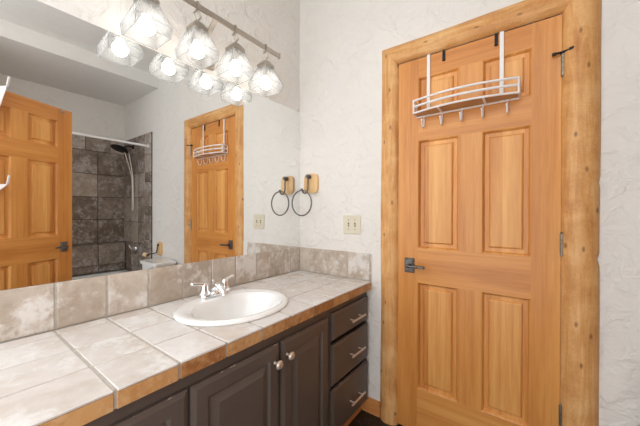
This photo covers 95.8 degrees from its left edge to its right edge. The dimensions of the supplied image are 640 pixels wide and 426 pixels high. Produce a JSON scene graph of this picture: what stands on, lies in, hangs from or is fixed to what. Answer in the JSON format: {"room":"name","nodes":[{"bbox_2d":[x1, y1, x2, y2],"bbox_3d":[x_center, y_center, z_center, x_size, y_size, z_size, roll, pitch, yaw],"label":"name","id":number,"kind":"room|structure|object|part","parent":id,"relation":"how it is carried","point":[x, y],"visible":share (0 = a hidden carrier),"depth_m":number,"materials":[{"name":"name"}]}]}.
{"room":"bathroom","nodes":[
{"label":"bathroom","id":0,"kind":"room"},
{"bbox_2d":[0,0,299,343],"bbox_3d":[-0.657,-0.186,1.477,0.114,2.766,1.800,0,0,37],"label":"wall","id":1,"kind":"structure","parent":0,"point":[274,23],"depth_m":1.59,"materials":[{"name":"paint"}]},
{"bbox_2d":[0,0,299,289],"bbox_3d":[-0.604,-0.236,1.448,0.006,0.958,1.537,0,0,37],"label":"wall mirror","id":2,"kind":"object","parent":1,"relation":"attached to","point":[119,154],"visible":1,"depth_m":1.17,"materials":[{"name":"clear glass"}]},
{"bbox_2d":[0,247,370,342],"bbox_3d":[-0.383,0.327,1.277,0.569,0.165,1.556,0,0,37],"label":"backsplash","id":3,"kind":"structure","parent":1,"relation":"attached to","point":[37,309],"depth_m":1.23,"materials":[{"name":"tile"}]},
{"bbox_2d":[120,0,282,96],"bbox_3d":[-0.523,-0.815,1.386,0.204,0.262,0.863,0,0,37],"label":"vanity light","id":4,"kind":"object","parent":1,"relation":"attached to","point":[199,53],"visible":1,"depth_m":1.38,"materials":[{"name":"glass"}]},
{"bbox_3d":[-0.675,-0.753,1.125,0.136,0.138,0.136,0,0,37],"label":"lamp shade","id":5,"kind":"part","parent":4,"relation":"part of","materials":[{"name":"clear glass"}]},
{"bbox_3d":[-0.675,-0.730,1.125,0.062,0.071,0.062,0,0,37],"label":"bulb","id":6,"kind":"part","parent":4,"relation":"part of","materials":[{"name":"white glass"}]},
{"bbox_3d":[-0.549,-0.753,1.294,0.136,0.138,0.136,0,0,37],"label":"lamp shade","id":7,"kind":"part","parent":4,"relation":"part of","materials":[{"name":"clear glass"}]},
{"bbox_3d":[-0.549,-0.730,1.294,0.062,0.071,0.062,0,0,37],"label":"bulb","id":8,"kind":"part","parent":4,"relation":"part of","materials":[{"name":"white glass"}]},
{"bbox_3d":[-0.538,-0.854,1.407,0.112,0.138,0.024,0,0,37],"label":"arm","id":9,"kind":"part","parent":4,"relation":"part of","materials":[{"name":"silver metal"}]},
{"bbox_3d":[-0.428,-0.753,1.458,0.136,0.138,0.136,0,0,37],"label":"lamp shade","id":10,"kind":"part","parent":4,"relation":"part of","materials":[{"name":"clear glass"}]},
{"bbox_3d":[-0.428,-0.730,1.458,0.062,0.071,0.062,0,0,37],"label":"bulb","id":11,"kind":"part","parent":4,"relation":"part of","materials":[{"name":"white glass"}]},
{"bbox_3d":[-0.305,-0.754,1.624,0.136,0.138,0.136,0,0,37],"label":"lamp shade","id":12,"kind":"part","parent":4,"relation":"part of","materials":[{"name":"clear glass"}]},
{"bbox_3d":[-0.305,-0.731,1.624,0.062,0.071,0.062,0,0,37],"label":"bulb","id":13,"kind":"part","parent":4,"relation":"part of","materials":[{"name":"white glass"}]},
{"bbox_2d":[348,408,402,425],"bbox_3d":[0.357,1.256,0.081,3.420,0.100,2.920,0,0,37],"label":"floor","id":14,"kind":"structure","parent":0,"point":[363,418],"depth_m":1.66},
{"bbox_2d":[83,292,367,425],"bbox_3d":[-0.375,0.828,1.264,0.590,0.741,1.544,0,0,37],"label":"vanity cabinet","id":15,"kind":"object","parent":14,"relation":"on","point":[312,372],"visible":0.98,"depth_m":1.14,"materials":[{"name":"brown paint"}]},
{"bbox_3d":[-0.490,0.809,0.686,0.019,0.610,0.362,0,0,37],"label":"door","id":16,"kind":"part","parent":15,"relation":"part of","materials":[{"name":"brown paint"}]},
{"bbox_2d":[0,247,370,425],"bbox_3d":[-0.382,0.350,1.276,0.573,0.212,1.556,0,0,37],"label":"countertop","id":17,"kind":"structure","parent":15,"relation":"on","point":[76,375],"depth_m":0.97,"materials":[{"name":"grey tile"}]},
{"bbox_2d":[190,274,233,298],"bbox_3d":[-0.480,0.352,1.367,0.113,0.077,0.233,0,0,37],"label":"centerset faucet","id":18,"kind":"object","parent":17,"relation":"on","point":[217,288],"visible":1,"depth_m":1.34,"materials":[{"name":"silver metal"}]},
{"bbox_3d":[-0.546,0.346,1.327,0.054,0.065,0.090,0,0,37],"label":"lever handle","id":19,"kind":"part","parent":18,"relation":"part of","materials":[{"name":"silver metal"}]},
{"bbox_3d":[-0.504,0.382,1.385,0.052,0.016,0.156,0,0,37],"label":"plate","id":20,"kind":"part","parent":18,"relation":"part of","materials":[{"name":"silver metal"}]},
{"bbox_3d":[-0.479,0.357,1.367,0.112,0.060,0.051,0,0,37],"label":"spout","id":21,"kind":"part","parent":18,"relation":"part of","materials":[{"name":"silver metal"}]},
{"bbox_3d":[-0.461,0.345,1.443,0.054,0.065,0.090,0,0,37],"label":"lever handle","id":22,"kind":"part","parent":18,"relation":"part of","materials":[{"name":"silver metal"}]},
{"bbox_2d":[173,288,287,326],"bbox_3d":[-0.373,0.464,1.273,0.430,0.146,0.504,0,0,37],"label":"oval sink","id":23,"kind":"object","parent":17,"relation":"in","point":[238,306],"visible":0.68,"depth_m":1.33,"materials":[{"name":"white ceramic"}]},
{"bbox_3d":[-0.270,0.808,0.984,0.019,0.610,0.361,0,0,37],"label":"door","id":24,"kind":"part","parent":15,"relation":"part of","materials":[{"name":"brown paint"}]},
{"bbox_3d":[-0.158,0.571,1.090,0.032,0.033,0.033,0,0,37],"label":"knob","id":25,"kind":"part","parent":15,"relation":"part of","materials":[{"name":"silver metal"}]},
{"bbox_3d":[-0.118,0.563,1.144,0.032,0.033,0.033,0,0,37],"label":"knob","id":26,"kind":"part","parent":15,"relation":"part of","materials":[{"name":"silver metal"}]},
{"bbox_3d":[-0.059,0.808,1.268,0.019,0.610,0.322,0,0,37],"label":"door","id":27,"kind":"part","parent":15,"relation":"part of","materials":[{"name":"brown paint"}]},
{"bbox_3d":[0.168,0.994,1.577,0.019,0.237,0.380,0,0,37],"label":"drawer","id":28,"kind":"part","parent":15,"relation":"part of","materials":[{"name":"brown paint"}]},
{"bbox_3d":[0.169,0.756,1.576,0.019,0.203,0.380,0,0,37],"label":"drawer","id":29,"kind":"part","parent":15,"relation":"part of","materials":[{"name":"brown paint"}]},
{"bbox_3d":[0.169,0.564,1.575,0.019,0.138,0.380,0,0,37],"label":"drawer","id":30,"kind":"part","parent":15,"relation":"part of","materials":[{"name":"brown paint"}]},
{"bbox_3d":[0.203,1.010,1.580,0.034,0.011,0.140,0,0,37],"label":"handle","id":31,"kind":"part","parent":15,"relation":"part of","materials":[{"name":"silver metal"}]},
{"bbox_3d":[0.204,0.757,1.579,0.034,0.011,0.140,0,0,37],"label":"handle","id":32,"kind":"part","parent":15,"relation":"part of","materials":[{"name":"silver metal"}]},
{"bbox_3d":[0.204,0.572,1.578,0.034,0.011,0.140,0,0,37],"label":"handle","id":33,"kind":"part","parent":15,"relation":"part of","materials":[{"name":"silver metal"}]},
{"bbox_2d":[300,0,639,425],"bbox_3d":[1.193,-0.179,1.153,3.246,2.766,0.120,0,0,37],"label":"wall","id":34,"kind":"structure","parent":0,"point":[342,42],"depth_m":1.70,"materials":[{"name":"paint"}]},
{"bbox_2d":[291,174,318,215],"bbox_3d":[-0.095,-0.123,1.963,0.178,0.291,0.108,0,0,37],"label":"towel ring","id":35,"kind":"object","parent":34,"relation":"attached to","point":[311,181],"visible":1,"depth_m":1.96,"materials":[{"name":"brown wood"}]},
{"bbox_2d":[343,215,360,233],"bbox_3d":[0.196,0.073,1.804,0.122,0.116,0.018,0,0,37],"label":"light switch","id":36,"kind":"object","parent":34,"relation":"attached to","point":[351,223],"visible":1,"depth_m":1.80,"materials":[{"name":"beige plastic"}]},
{"bbox_2d":[362,396,379,417],"bbox_3d":[0.304,1.153,1.728,0.118,0.091,0.014,0,0,37],"label":"baseboard","id":37,"kind":"structure","parent":34,"relation":"attached to","point":[372,406],"depth_m":1.72,"materials":[{"name":"brown wood"}]},
{"bbox_2d":[397,14,573,425],"bbox_3d":[0.736,0.179,1.405,0.748,2.026,0.089,0,0,37],"label":"door","id":38,"kind":"structure","parent":34,"relation":"in","point":[480,236],"depth_m":1.39,"materials":[{"name":"brown wood"}]},
{"bbox_3d":[0.492,0.287,1.591,0.054,0.080,0.011,0,0,37],"label":"handle","id":39,"kind":"part","parent":38,"relation":"part of","materials":[{"name":"grey metal"}]},
{"bbox_3d":[0.509,0.287,1.545,0.101,0.018,0.044,0,0,37],"label":"lever","id":40,"kind":"part","parent":38,"relation":"part of","materials":[{"name":"grey metal"}]},
{"bbox_2d":[442,50,444,60],"bbox_3d":[0.643,-0.811,1.495,0.014,0.056,0.038,0,0,37],"label":"bracket","id":41,"kind":"object","parent":38,"relation":"attached to","point":[443,51],"visible":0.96,"depth_m":1.49,"materials":[{"name":"black metal"}]},
{"bbox_2d":[413,31,520,127],"bbox_3d":[0.689,-0.643,1.401,0.468,0.390,0.140,0,0,37],"label":"rack","id":42,"kind":"object","parent":38,"relation":"hanging from","point":[485,100],"visible":1,"depth_m":1.35,"materials":[{"name":"white metal"}]},
{"bbox_2d":[415,94,517,116],"bbox_3d":[0.679,-0.519,1.388,0.448,0.002,0.088,0,0,37],"label":"tray","id":43,"kind":"object","parent":42,"relation":"on","point":[485,100],"depth_m":1.37,"materials":[{"name":"white metal"}]},
{"bbox_2d":[413,76,520,117],"bbox_3d":[0.677,-0.550,1.387,0.468,0.082,0.104,0,0,37],"label":"wire basket","id":44,"kind":"object","parent":42,"relation":"on","point":[485,100],"depth_m":1.35,"materials":[{"name":"white metal"}]},
{"bbox_2d":[494,33,497,45],"bbox_3d":[0.829,-0.808,1.357,0.014,0.058,0.038,0,0,37],"label":"bracket","id":45,"kind":"object","parent":38,"relation":"attached to","point":[496,34],"visible":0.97,"depth_m":1.35,"materials":[{"name":"black metal"}]},
{"bbox_2d":[380,0,601,425],"bbox_3d":[0.720,0.127,1.404,0.934,2.150,0.039,0,0,37],"label":"door frame","id":46,"kind":"structure","parent":34,"relation":"attached to","point":[581,19],"depth_m":1.18,"materials":[{"name":"brown wood"}]}
]}

